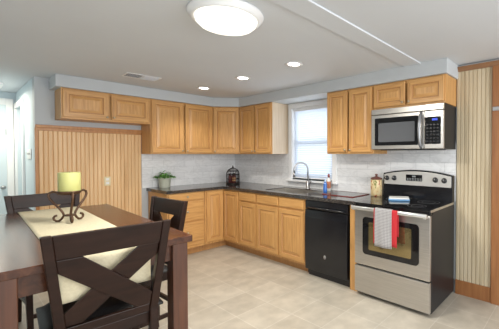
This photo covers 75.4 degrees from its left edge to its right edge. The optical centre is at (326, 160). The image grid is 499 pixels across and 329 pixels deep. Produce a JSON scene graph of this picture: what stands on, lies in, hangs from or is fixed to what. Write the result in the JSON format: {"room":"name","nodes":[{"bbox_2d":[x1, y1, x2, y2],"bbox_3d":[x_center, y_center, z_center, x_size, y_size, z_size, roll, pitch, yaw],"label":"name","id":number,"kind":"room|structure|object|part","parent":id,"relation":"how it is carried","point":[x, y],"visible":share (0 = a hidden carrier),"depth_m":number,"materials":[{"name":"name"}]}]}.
{"room":"kitchen","nodes":[
{"label":"kitchen","id":0,"kind":"room"},
{"bbox_2d":[0,91,15,170],"bbox_3d":[-4.806,0.182,4.064,0.100,2.260,1.320,1,1,39],"label":"wall","id":1,"kind":"structure","parent":0,"point":[8,95],"depth_m":4.40,"materials":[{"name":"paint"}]},
{"bbox_2d":[0,98,14,214],"bbox_3d":[-4.705,0.227,4.042,0.086,2.170,0.933,1,1,39],"label":"door","id":2,"kind":"structure","parent":1,"relation":"in","point":[7,173],"depth_m":4.35,"materials":[{"name":"white paint"}]},
{"bbox_2d":[16,78,33,209],"bbox_3d":[-3.853,0.182,4.056,1.380,2.260,0.120,1,1,39],"label":"wall","id":3,"kind":"structure","parent":0,"point":[25,92],"depth_m":3.81,"materials":[{"name":"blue paint"}]},
{"bbox_2d":[14,98,25,194],"bbox_3d":[-4.099,0.259,4.208,0.750,2.100,0.090,1,1,39],"label":"door","id":4,"kind":"structure","parent":3,"relation":"in","point":[20,102],"depth_m":4.31,"materials":[{"name":"white paint"}]},
{"bbox_2d":[26,149,31,158],"bbox_3d":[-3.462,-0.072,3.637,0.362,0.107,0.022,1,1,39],"label":"light switch","id":5,"kind":"object","parent":3,"relation":"attached to","point":[29,151],"visible":1,"depth_m":3.60,"materials":[{"name":"white plastic"}]},
{"bbox_2d":[32,76,148,218],"bbox_3d":[-2.448,0.173,4.583,0.120,2.260,2.720,1,1,39],"label":"wall","id":6,"kind":"structure","parent":0,"point":[43,99],"depth_m":3.57,"materials":[{"name":"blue paint"}]},
{"bbox_2d":[34,124,141,209],"bbox_3d":[-2.906,0.454,3.913,0.032,1.722,1.104,1,1,39],"label":"trim","id":7,"kind":"structure","parent":6,"relation":"attached to","point":[37,127],"depth_m":3.65,"materials":[{"name":"orange wood"}]},
{"bbox_2d":[38,131,141,216],"bbox_3d":[-2.907,0.417,3.922,0.016,1.595,1.060,1,1,39],"label":"wall paneling","id":8,"kind":"structure","parent":6,"relation":"attached to","point":[97,156],"depth_m":3.92,"materials":[{"name":"brown wood"}]},
{"bbox_2d":[55,87,149,125],"bbox_3d":[-2.724,-0.639,3.850,0.366,0.340,0.912,1,1,39],"label":"upper cabinet","id":9,"kind":"object","parent":6,"relation":"attached to","point":[77,105],"visible":1,"depth_m":3.69,"materials":[{"name":"brown wood"}]},
{"bbox_3d":[-2.758,-0.636,3.582,0.020,0.306,0.431,1,1,39],"label":"door","id":10,"kind":"part","parent":9,"relation":"part of","materials":[{"name":"brown wood"}]},
{"bbox_3d":[-2.467,-0.642,3.934,0.020,0.306,0.431,1,1,39],"label":"door","id":11,"kind":"part","parent":9,"relation":"part of","materials":[{"name":"brown wood"}]},
{"bbox_2d":[104,177,110,185],"bbox_3d":[-2.818,0.271,4.008,0.008,0.116,0.072,1,1,39],"label":"wall outlet","id":12,"kind":"object","parent":6,"relation":"attached to","point":[107,180],"visible":1,"depth_m":4.00,"materials":[{"name":"beige plastic"}]},
{"bbox_2d":[141,99,212,153],"bbox_3d":[-2.147,-0.456,4.554,0.366,0.732,0.897,1,1,39],"label":"upper cabinet","id":13,"kind":"object","parent":6,"relation":"attached to","point":[174,127],"visible":1,"depth_m":4.38,"materials":[{"name":"brown wood"}]},
{"bbox_3d":[-2.178,-0.452,4.288,0.020,0.698,0.424,1,1,39],"label":"door","id":14,"kind":"part","parent":13,"relation":"part of","materials":[{"name":"brown wood"}]},
{"bbox_3d":[-1.892,-0.458,4.635,0.020,0.698,0.424,1,1,39],"label":"door","id":15,"kind":"part","parent":13,"relation":"part of","materials":[{"name":"brown wood"}]},
{"bbox_2d":[141,154,234,187],"bbox_3d":[-2.089,0.140,4.915,0.010,0.485,1.510,1,1,39],"label":"backsplash","id":16,"kind":"structure","parent":6,"relation":"attached to","point":[188,169],"depth_m":4.83,"materials":[{"name":"tile"}]},
{"bbox_2d":[212,107,239,153],"bbox_3d":[-1.574,-0.465,5.056,0.612,0.732,0.621,1,1,39],"label":"upper cabinet","id":17,"kind":"object","parent":6,"relation":"attached to","point":[226,120],"visible":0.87,"depth_m":4.82,"materials":[{"name":"brown wood"}]},
{"bbox_2d":[0,0,498,97],"bbox_3d":[-1.331,-0.960,1.892,9.000,0.100,5.420,1,1,39],"label":"ceiling","id":18,"kind":"structure","parent":0,"point":[103,40],"depth_m":2.43,"materials":[{"name":"paint"}]},
{"bbox_2d":[121,72,161,80],"bbox_3d":[-2.075,-0.932,3.498,0.210,0.016,0.350,1,1,42],"label":"ceiling vent","id":19,"kind":"object","parent":18,"relation":"in","point":[127,74],"visible":1,"depth_m":3.48,"materials":[{"name":"white metal"}]},
{"bbox_2d":[197,87,209,89],"bbox_3d":[-1.612,-0.948,4.092,0.168,0.010,0.168,1,1,39],"label":"recessed light","id":20,"kind":"object","parent":18,"relation":"in","point":[202,88],"visible":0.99,"depth_m":4.10,"materials":[{"name":"white paint"}]},
{"bbox_2d":[187,0,263,35],"bbox_3d":[-0.621,-0.862,1.938,0.454,0.098,0.454,1,1,39],"label":"ceiling light","id":21,"kind":"object","parent":18,"relation":"attached to","point":[222,17],"visible":1,"depth_m":1.82,"materials":[{"name":"white paint"}]},
{"bbox_2d":[195,6,256,35],"bbox_3d":[-0.621,-0.852,1.938,0.366,0.077,0.366,1,1,39],"label":"diffuser","id":22,"kind":"object","parent":21,"relation":"attached to","point":[222,20],"depth_m":1.85,"materials":[{"name":"white"}]},
{"bbox_2d":[235,76,249,79],"bbox_3d":[-0.952,-0.938,3.556,0.168,0.010,0.168,1,1,39],"label":"recessed light","id":23,"kind":"object","parent":18,"relation":"in","point":[237,77],"visible":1,"depth_m":3.56,"materials":[{"name":"white"}]},
{"bbox_2d":[285,61,302,66],"bbox_3d":[-0.310,-0.929,3.009,0.168,0.010,0.168,1,1,39],"label":"recessed light","id":24,"kind":"object","parent":18,"relation":"in","point":[293,63],"visible":1,"depth_m":3.01,"materials":[{"name":"white"}]},
{"bbox_2d":[270,0,420,66],"bbox_3d":[-0.706,-0.891,1.142,0.170,0.012,4.855,1,1,39],"label":"trim","id":25,"kind":"structure","parent":18,"relation":"attached to","point":[310,10],"depth_m":2.13,"materials":[{"name":"paint"}]},
{"bbox_2d":[18,245,498,328],"bbox_3d":[-1.331,1.379,1.933,9.000,0.060,5.420,1,1,39],"label":"floor","id":26,"kind":"structure","parent":0,"point":[229,287],"depth_m":2.89,"materials":[{"name":"beige tile"}]},
{"bbox_2d":[4,193,79,328],"bbox_3d":[-2.263,0.814,2.584,0.503,1.048,0.499,1,1,35],"label":"dining chair","id":27,"kind":"object","parent":26,"relation":"on","point":[17,203],"visible":0.12,"depth_m":2.58,"materials":[{"name":"brown wood"}]},
{"bbox_3d":[-2.547,0.815,2.532,0.101,1.048,0.086,1,1,35],"label":"post","id":28,"kind":"part","parent":27,"relation":"part of","materials":[{"name":"brown wood"}]},
{"bbox_3d":[-2.201,1.055,2.301,0.042,0.575,0.047,1,1,35],"label":"leg","id":29,"kind":"part","parent":27,"relation":"part of","materials":[{"name":"brown wood"}]},
{"bbox_3d":[-2.449,0.344,2.708,0.038,0.108,0.423,1,1,35],"label":"rail","id":30,"kind":"part","parent":27,"relation":"part of","materials":[{"name":"brown wood"}]},
{"bbox_3d":[-2.307,0.809,2.869,0.101,1.048,0.086,1,1,35],"label":"post","id":31,"kind":"part","parent":27,"relation":"part of","materials":[{"name":"brown wood"}]},
{"bbox_2d":[0,204,191,328],"bbox_3d":[-1.707,0.889,2.085,1.740,0.915,0.830,1,1,41],"label":"dining table","id":32,"kind":"object","parent":26,"relation":"on","point":[22,274],"visible":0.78,"depth_m":1.76,"materials":[{"name":"brown wood"}]},
{"bbox_3d":[-1.333,0.922,1.287,0.084,0.876,0.084,1,1,41],"label":"leg","id":33,"kind":"part","parent":32,"relation":"part of","materials":[{"name":"brown wood"}]},
{"bbox_2d":[18,206,150,303],"bbox_3d":[-1.710,0.524,2.076,1.768,0.194,0.375,1,1,41],"label":"table runner","id":34,"kind":"object","parent":32,"relation":"on","point":[41,222],"visible":0.48,"depth_m":1.88,"materials":[{"name":"beige fabric"}]},
{"bbox_2d":[47,189,87,222],"bbox_3d":[-1.749,0.317,2.134,0.202,0.216,0.224,1,1,39],"label":"candle holder","id":35,"kind":"object","parent":34,"relation":"on","point":[71,193],"visible":0.94,"depth_m":2.12,"materials":[{"name":"brown metal"}]},
{"bbox_3d":[-1.847,0.317,2.126,0.102,0.216,0.015,0,1,-18],"label":"scroll leg","id":36,"kind":"part","parent":35,"relation":"part of","materials":[{"name":"brown metal"}]},
{"bbox_2d":[57,172,80,191],"bbox_3d":[-1.773,0.148,2.146,0.125,0.139,0.125,1,1,39],"label":"pillar candle","id":37,"kind":"object","parent":35,"relation":"on","point":[66,181],"visible":0.88,"depth_m":2.10,"materials":[{"name":"yellow wax"}]},
{"bbox_2d":[57,190,81,194],"bbox_3d":[-1.773,0.223,2.148,0.136,0.026,0.136,1,1,39],"label":"cup","id":38,"kind":"object","parent":35,"relation":"on","point":[68,192],"depth_m":2.10,"materials":[{"name":"brown metal"}]},
{"bbox_3d":[-1.715,0.318,2.097,0.102,0.216,0.015,1,1,42],"label":"scroll leg","id":39,"kind":"part","parent":35,"relation":"part of","materials":[{"name":"brown metal"}]},
{"bbox_3d":[-1.756,0.315,2.225,0.015,0.216,0.102,0,1,12],"label":"scroll leg","id":40,"kind":"part","parent":35,"relation":"part of","materials":[{"name":"brown metal"}]},
{"bbox_3d":[-0.867,0.913,1.818,0.084,0.876,0.084,1,1,41],"label":"leg","id":41,"kind":"part","parent":32,"relation":"part of","materials":[{"name":"brown wood"}]},
{"bbox_2d":[36,219,170,328],"bbox_3d":[-1.153,0.831,1.610,0.503,1.048,0.499,1,1,44],"label":"dining chair","id":42,"kind":"object","parent":26,"relation":"on","point":[113,300],"visible":0.98,"depth_m":1.45,"materials":[{"name":"brown wood"}]},
{"bbox_3d":[-1.155,0.836,1.321,0.101,1.048,0.086,1,1,44],"label":"post","id":43,"kind":"part","parent":42,"relation":"part of","materials":[{"name":"brown wood"}]},
{"bbox_3d":[-0.990,0.366,1.442,0.038,0.108,0.423,1,1,44],"label":"rail","id":44,"kind":"part","parent":42,"relation":"part of","materials":[{"name":"brown wood"}]},
{"bbox_3d":[-1.028,0.755,1.486,0.025,0.040,0.333,1,1,44],"label":"rail","id":45,"kind":"part","parent":42,"relation":"part of","materials":[{"name":"brown wood"}]},
{"bbox_3d":[-1.179,0.809,1.634,0.408,0.060,0.450,1,1,44],"label":"seat frame","id":46,"kind":"part","parent":42,"relation":"part of","materials":[{"name":"brown wood"}]},
{"bbox_3d":[-0.865,0.831,1.616,0.101,1.048,0.086,1,1,44],"label":"post","id":47,"kind":"part","parent":42,"relation":"part of","materials":[{"name":"brown wood"}]},
{"bbox_2d":[139,196,187,328],"bbox_3d":[-1.346,0.821,2.201,0.499,1.048,0.503,1,1,36],"label":"dining chair","id":48,"kind":"object","parent":26,"relation":"on","point":[178,208],"visible":0.18,"depth_m":2.29,"materials":[{"name":"brown wood"}]},
{"bbox_3d":[-1.393,0.816,2.485,0.086,1.048,0.101,1,1,36],"label":"post","id":49,"kind":"part","parent":48,"relation":"part of","materials":[{"name":"brown wood"}]},
{"bbox_3d":[-1.367,0.800,2.172,0.450,0.060,0.408,1,1,36],"label":"seat frame","id":50,"kind":"part","parent":48,"relation":"part of","materials":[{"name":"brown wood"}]},
{"bbox_3d":[-1.210,0.349,2.376,0.423,0.108,0.038,1,1,36],"label":"rail","id":51,"kind":"part","parent":48,"relation":"part of","materials":[{"name":"brown wood"}]},
{"bbox_3d":[-1.060,0.820,2.239,0.086,1.048,0.101,1,1,36],"label":"post","id":52,"kind":"part","parent":48,"relation":"part of","materials":[{"name":"brown wood"}]},
{"bbox_2d":[148,191,204,254],"bbox_3d":[-2.100,0.870,4.388,0.636,0.872,0.516,1,1,39],"label":"base cabinet","id":53,"kind":"object","parent":26,"relation":"on","point":[194,224],"visible":0.49,"depth_m":4.29,"materials":[{"name":"brown wood"}]},
{"bbox_3d":[-1.883,0.700,4.207,0.020,0.270,0.486,1,1,39],"label":"drawer","id":54,"kind":"part","parent":53,"relation":"part of","materials":[{"name":"brown wood"}]},
{"bbox_3d":[-1.883,0.496,4.203,0.020,0.097,0.486,1,1,39],"label":"drawer","id":55,"kind":"part","parent":53,"relation":"part of","materials":[{"name":"brown wood"}]},
{"bbox_3d":[-1.883,0.989,4.212,0.020,0.270,0.486,1,1,39],"label":"drawer","id":56,"kind":"part","parent":53,"relation":"part of","materials":[{"name":"brown wood"}]},
{"bbox_2d":[202,189,243,250],"bbox_3d":[-1.516,0.863,4.827,0.978,0.872,0.893,1,1,39],"label":"base cabinet","id":57,"kind":"object","parent":26,"relation":"on","point":[221,206],"visible":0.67,"depth_m":4.51,"materials":[{"name":"brown wood"}]},
{"bbox_3d":[-1.620,0.811,4.529,0.020,0.725,0.259,1,1,39],"label":"door","id":58,"kind":"part","parent":57,"relation":"part of","materials":[{"name":"brown wood"}]},
{"bbox_3d":[-1.387,0.811,4.522,0.341,0.725,0.020,1,1,39],"label":"door","id":59,"kind":"part","parent":57,"relation":"part of","materials":[{"name":"brown wood"}]},
{"bbox_2d":[146,181,383,204],"bbox_3d":[-0.916,0.419,3.990,3.003,0.040,1.452,1,1,39],"label":"countertop","id":60,"kind":"structure","parent":57,"relation":"on","point":[259,188],"depth_m":4.18,"materials":[{"name":"stone"}]},
{"bbox_2d":[153,170,175,187],"bbox_3d":[-2.313,0.269,4.452,0.302,0.245,0.286,-1,1,-28],"label":"potted herb","id":61,"kind":"object","parent":60,"relation":"on","point":[164,182],"visible":1,"depth_m":4.40,"materials":[{"name":"grey ceramic"}]},
{"bbox_2d":[158,177,170,187],"bbox_3d":[-2.315,0.320,4.456,0.168,0.142,0.168,1,1,39],"label":"pot","id":62,"kind":"object","parent":61,"relation":"attached to","point":[163,183],"depth_m":4.39,"materials":[{"name":"grey ceramic"}]},
{"bbox_2d":[226,166,239,184],"bbox_3d":[-1.490,0.232,4.967,0.216,0.300,0.216,1,1,39],"label":"wire cage","id":63,"kind":"object","parent":60,"relation":"on","point":[234,169],"visible":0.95,"depth_m":4.91,"materials":[{"name":"black metal"}]},
{"bbox_2d":[232,173,235,182],"bbox_3d":[-1.462,0.285,4.939,0.060,0.153,0.061,1,1,39],"label":"jar","id":64,"kind":"object","parent":63,"relation":"in","point":[234,175],"visible":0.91,"depth_m":4.92,"materials":[{"name":"red"}]},
{"bbox_2d":[270,188,319,193],"bbox_3d":[-0.437,0.498,4.104,0.716,0.186,0.366,1,1,39],"label":"sink","id":65,"kind":"object","parent":60,"relation":"in","point":[300,191],"visible":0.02,"depth_m":4.33,"materials":[{"name":"silver metal"}]},
{"bbox_2d":[293,162,311,188],"bbox_3d":[-0.327,0.209,4.241,0.253,0.371,0.096,0,1,-7],"label":"kitchen faucet","id":66,"kind":"object","parent":60,"relation":"on","point":[305,164],"visible":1,"depth_m":4.25,"materials":[{"name":"silver metal"}]},
{"bbox_3d":[-0.341,0.154,4.232,0.216,0.261,0.023,0,1,-22],"label":"spout","id":67,"kind":"part","parent":66,"relation":"part of","materials":[{"name":"silver metal"}]},
{"bbox_2d":[323,179,326,192],"bbox_3d":[-0.012,0.315,3.854,0.052,0.172,0.052,1,1,39],"label":"soap bottle","id":68,"kind":"object","parent":60,"relation":"on","point":[325,183],"visible":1,"depth_m":3.83,"materials":[{"name":"blue plastic"}]},
{"bbox_2d":[327,174,330,190],"bbox_3d":[0.033,0.286,4.017,0.056,0.224,0.057,1,1,39],"label":"spray bottle","id":69,"kind":"object","parent":60,"relation":"on","point":[328,179],"visible":0.93,"depth_m":4.00,"materials":[{"name":"white plastic"}]},
{"bbox_2d":[323,191,368,197],"bbox_3d":[0.229,0.401,3.676,0.442,0.008,0.342,1,1,39],"label":"cutting board","id":70,"kind":"object","parent":60,"relation":"on","point":[337,193],"visible":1,"depth_m":3.63,"materials":[{"name":"clear glass"}]},
{"bbox_2d":[370,174,381,195],"bbox_3d":[0.574,0.281,3.552,0.134,0.252,0.134,1,1,39],"label":"canister","id":71,"kind":"object","parent":60,"relation":"on","point":[376,182],"visible":1,"depth_m":3.50,"materials":[{"name":"ceramic"}]},
{"bbox_3d":[0.574,0.187,3.550,0.134,0.064,0.134,1,1,39],"label":"lid","id":72,"kind":"part","parent":71,"relation":"part of","materials":[{"name":"red"}]},
{"bbox_2d":[239,191,261,255],"bbox_3d":[-0.897,0.868,4.500,0.392,0.872,0.608,1,1,39],"label":"base cabinet","id":73,"kind":"object","parent":26,"relation":"on","point":[247,200],"visible":0.39,"depth_m":4.26,"materials":[{"name":"brown wood"}]},
{"bbox_3d":[-1.084,0.507,4.267,0.368,0.113,0.020,1,1,39],"label":"drawer","id":74,"kind":"part","parent":73,"relation":"part of","materials":[{"name":"brown wood"}]},
{"bbox_3d":[-1.084,0.882,4.274,0.368,0.592,0.020,1,1,39],"label":"door","id":75,"kind":"part","parent":73,"relation":"part of","materials":[{"name":"brown wood"}]},
{"bbox_2d":[256,193,307,270],"bbox_3d":[-0.403,0.875,4.093,0.886,0.872,0.608,1,1,39],"label":"base cabinet","id":76,"kind":"object","parent":26,"relation":"on","point":[280,220],"visible":0.62,"depth_m":3.83,"materials":[{"name":"brown wood"}]},
{"bbox_3d":[-0.760,0.887,4.007,0.420,0.592,0.020,1,1,39],"label":"door","id":77,"kind":"part","parent":76,"relation":"part of","materials":[{"name":"brown wood"}]},
{"bbox_3d":[-0.760,0.512,4.001,0.420,0.113,0.020,1,1,39],"label":"drawer","id":78,"kind":"part","parent":76,"relation":"part of","materials":[{"name":"brown wood"}]},
{"bbox_3d":[-0.419,0.516,3.720,0.420,0.113,0.020,1,1,39],"label":"drawer","id":79,"kind":"part","parent":76,"relation":"part of","materials":[{"name":"brown wood"}]},
{"bbox_3d":[-0.419,0.892,3.726,0.420,0.592,0.020,1,1,39],"label":"door","id":80,"kind":"part","parent":76,"relation":"part of","materials":[{"name":"brown wood"}]},
{"bbox_2d":[305,200,349,286],"bbox_3d":[0.170,0.886,3.594,0.600,0.868,0.636,1,1,39],"label":"dishwasher","id":81,"kind":"object","parent":26,"relation":"on","point":[327,224],"visible":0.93,"depth_m":3.34,"materials":[{"name":"black plastic"}]},
{"bbox_3d":[-0.021,0.533,3.356,0.518,0.022,0.037,1,1,39],"label":"handle","id":82,"kind":"part","parent":81,"relation":"part of","materials":[{"name":"black plastic"}]},
{"bbox_3d":[0.004,0.505,3.386,0.592,0.094,0.047,1,1,39],"label":"control panel","id":83,"kind":"part","parent":81,"relation":"part of","materials":[{"name":"black plastic"}]},
{"bbox_3d":[0.037,1.284,3.439,0.580,0.078,0.035,1,1,39],"label":"toe panel","id":84,"kind":"part","parent":81,"relation":"part of","materials":[{"name":"black plastic"}]},
{"bbox_2d":[350,205,356,290],"bbox_3d":[0.474,0.888,3.397,0.088,0.872,0.612,1,1,39],"label":"filler panel","id":85,"kind":"object","parent":26,"relation":"on","point":[352,212],"visible":0.23,"depth_m":3.17,"materials":[{"name":"brown wood"}]},
{"bbox_2d":[351,170,454,313],"bbox_3d":[0.754,0.719,3.055,0.764,1.222,0.710,1,1,39],"label":"electric range","id":86,"kind":"object","parent":26,"relation":"on","point":[417,274],"visible":0.89,"depth_m":2.87,"materials":[{"name":"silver metal"}]},
{"bbox_2d":[374,207,392,248],"bbox_3d":[0.516,0.609,2.796,0.174,0.350,0.053,1,1,39],"label":"dish towel","id":87,"kind":"object","parent":86,"relation":"hanging from","point":[382,217],"visible":0.93,"depth_m":2.78,"materials":[{"name":"white fabric"}]},
{"bbox_2d":[373,208,398,247],"bbox_3d":[0.532,0.601,2.783,0.238,0.323,0.042,1,1,39],"label":"dish towel","id":88,"kind":"object","parent":86,"relation":"hanging from","point":[395,218],"visible":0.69,"depth_m":2.72,"materials":[{"name":"red fabric"}]},
{"bbox_3d":[0.552,0.463,2.805,0.748,0.042,0.075,1,1,39],"label":"handle","id":89,"kind":"part","parent":86,"relation":"part of","materials":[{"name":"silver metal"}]},
{"bbox_3d":[0.585,1.163,2.859,0.758,0.260,0.035,1,1,39],"label":"storage drawer","id":90,"kind":"part","parent":86,"relation":"part of","materials":[{"name":"silver metal"}]},
{"bbox_3d":[0.585,0.742,2.851,0.758,0.554,0.035,1,1,39],"label":"oven door","id":91,"kind":"part","parent":86,"relation":"part of","materials":[{"name":"silver metal"}]},
{"bbox_3d":[0.601,0.448,2.865,0.758,0.026,0.060,1,1,39],"label":"panel","id":92,"kind":"part","parent":86,"relation":"part of","materials":[{"name":"silver metal"}]},
{"bbox_2d":[389,196,409,200],"bbox_3d":[0.750,0.395,3.207,0.210,0.030,0.150,0,1,11],"label":"folded cloth","id":93,"kind":"object","parent":86,"relation":"on","point":[391,198],"visible":1,"depth_m":3.15,"materials":[{"name":"blue fabric"}]},
{"bbox_2d":[355,196,450,212],"bbox_3d":[0.756,0.422,3.053,0.760,0.018,0.572,1,1,39],"label":"cooktop","id":94,"kind":"object","parent":86,"relation":"in","point":[416,204],"depth_m":2.97,"materials":[{"name":"black glass"}]},
{"bbox_3d":[0.939,0.193,3.271,0.734,0.150,0.006,1,1,39],"label":"control panel","id":95,"kind":"part","parent":86,"relation":"part of","materials":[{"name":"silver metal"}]},
{"bbox_3d":[1.065,0.428,2.829,0.002,0.020,0.605,1,1,39],"label":"trim","id":96,"kind":"part","parent":86,"relation":"part of","materials":[{"name":"silver metal"}]},
{"bbox_2d":[288,59,498,291],"bbox_3d":[1.126,0.195,3.322,7.000,2.260,0.120,1,1,39],"label":"wall","id":97,"kind":"structure","parent":0,"point":[496,59],"depth_m":3.12,"materials":[{"name":"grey paint"}]},
{"bbox_2d":[49,58,458,106],"bbox_3d":[-0.938,-0.868,3.323,3.790,0.134,2.475,1,1,39],"label":"soffit","id":98,"kind":"object","parent":97,"relation":"attached to","point":[316,91],"depth_m":3.71,"materials":[{"name":"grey paint"}]},
{"bbox_2d":[240,102,287,153],"bbox_3d":[-0.968,-0.459,4.721,0.746,0.732,0.366,1,1,39],"label":"upper cabinet","id":99,"kind":"object","parent":97,"relation":"attached to","point":[264,126],"visible":1,"depth_m":4.54,"materials":[{"name":"brown wood"}]},
{"bbox_3d":[-1.205,-0.460,4.729,0.346,0.698,0.020,1,1,39],"label":"door","id":100,"kind":"part","parent":99,"relation":"part of","materials":[{"name":"brown wood"}]},
{"bbox_3d":[-0.918,-0.456,4.492,0.346,0.698,0.020,1,1,39],"label":"door","id":101,"kind":"part","parent":99,"relation":"part of","materials":[{"name":"brown wood"}]},
{"bbox_3d":[-0.662,-0.455,4.509,0.004,0.732,0.306,1,1,39],"label":"panel","id":102,"kind":"part","parent":99,"relation":"part of","materials":[{"name":"white wood"}]},
{"bbox_2d":[285,99,337,185],"bbox_3d":[-0.182,-0.241,4.353,0.940,1.152,0.182,1,1,39],"label":"window","id":103,"kind":"structure","parent":97,"relation":"in","point":[291,107],"depth_m":4.49,"materials":[{"name":"white paint"}]},
{"bbox_3d":[-0.220,0.310,4.316,0.940,0.050,0.062,1,1,39],"label":"sill","id":104,"kind":"part","parent":103,"relation":"part of","materials":[{"name":"white paint"}]},
{"bbox_2d":[293,105,331,179],"bbox_3d":[-0.187,-0.236,4.347,0.736,1.010,0.036,1,1,39],"label":"window blind","id":105,"kind":"object","parent":103,"relation":"attached to","point":[304,118],"visible":0.67,"depth_m":4.35,"materials":[{"name":"white paint"}]},
{"bbox_3d":[-0.163,-0.235,4.377,0.770,1.038,0.120,1,1,39],"label":"sash","id":106,"kind":"part","parent":103,"relation":"part of","materials":[{"name":"white paint"}]},
{"bbox_2d":[235,143,456,201],"bbox_3d":[-0.157,0.100,4.293,3.762,0.585,0.010,1,1,39],"label":"backsplash","id":107,"kind":"structure","parent":97,"relation":"attached to","point":[354,171],"depth_m":3.84,"materials":[{"name":"tile"}]},
{"bbox_2d":[327,85,386,153],"bbox_3d":[0.345,-0.440,3.640,0.637,0.732,0.366,1,1,39],"label":"upper cabinet","id":108,"kind":"object","parent":97,"relation":"attached to","point":[349,111],"visible":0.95,"depth_m":3.50,"materials":[{"name":"brown wood"}]},
{"bbox_3d":[0.129,-0.441,3.629,0.294,0.698,0.020,1,1,39],"label":"door","id":109,"kind":"part","parent":108,"relation":"part of","materials":[{"name":"brown wood"}]},
{"bbox_3d":[0.375,-0.437,3.426,0.294,0.698,0.020,1,1,39],"label":"door","id":110,"kind":"part","parent":108,"relation":"part of","materials":[{"name":"brown wood"}]},
{"bbox_2d":[374,74,456,109],"bbox_3d":[0.887,-0.665,3.189,0.760,0.265,0.366,1,1,39],"label":"upper cabinet","id":111,"kind":"object","parent":97,"relation":"attached to","point":[442,88],"visible":0.94,"depth_m":3.02,"materials":[{"name":"brown wood"}]},
{"bbox_3d":[0.647,-0.667,3.198,0.355,0.231,0.020,1,1,39],"label":"door","id":112,"kind":"part","parent":111,"relation":"part of","materials":[{"name":"brown wood"}]},
{"bbox_2d":[371,103,455,150],"bbox_3d":[0.865,-0.315,3.172,0.758,0.426,0.420,1,1,39],"label":"microwave","id":113,"kind":"object","parent":111,"relation":"attached to","point":[427,126],"visible":1,"depth_m":3.01,"materials":[{"name":"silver metal"}]},
{"bbox_3d":[0.710,-0.288,3.129,0.574,0.354,0.031,1,1,39],"label":"door","id":114,"kind":"part","parent":113,"relation":"part of","materials":[{"name":"silver metal"}]},
{"bbox_3d":[0.885,-0.283,2.932,0.027,0.353,0.074,1,1,39],"label":"handle","id":115,"kind":"part","parent":113,"relation":"part of","materials":[{"name":"grey metal"}]},
{"bbox_3d":[0.986,-0.277,2.880,0.148,0.252,0.004,1,1,39],"label":"control panel","id":116,"kind":"part","parent":113,"relation":"part of","materials":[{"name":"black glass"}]},
{"bbox_3d":[0.941,-0.662,2.956,0.355,0.231,0.020,1,1,39],"label":"door","id":117,"kind":"part","parent":111,"relation":"part of","materials":[{"name":"brown wood"}]},
{"bbox_2d":[455,279,489,302],"bbox_3d":[1.416,1.260,3.008,0.320,0.142,0.024,1,1,39],"label":"baseboard","id":118,"kind":"structure","parent":97,"relation":"attached to","point":[464,288],"depth_m":3.00,"materials":[{"name":"brown wood"}]},
{"bbox_2d":[456,67,492,286],"bbox_3d":[1.419,0.161,2.992,0.320,2.060,0.016,1,1,39],"label":"wall panel","id":119,"kind":"object","parent":97,"relation":"attached to","point":[474,87],"depth_m":2.98,"materials":[{"name":"beige wood"}]},
{"bbox_2d":[457,60,498,71],"bbox_3d":[1.749,-0.880,2.679,1.205,0.043,0.050,1,1,39],"label":"trim","id":120,"kind":"structure","parent":97,"relation":"attached to","point":[496,62],"depth_m":2.92,"materials":[{"name":"brown wood"}]},
{"bbox_2d":[490,65,498,305],"bbox_3d":[1.872,0.240,2.596,0.885,2.195,0.052,1,1,39],"label":"door","id":121,"kind":"structure","parent":97,"relation":"in","point":[494,287],"depth_m":2.85,"materials":[{"name":"brown wood"}]}
]}

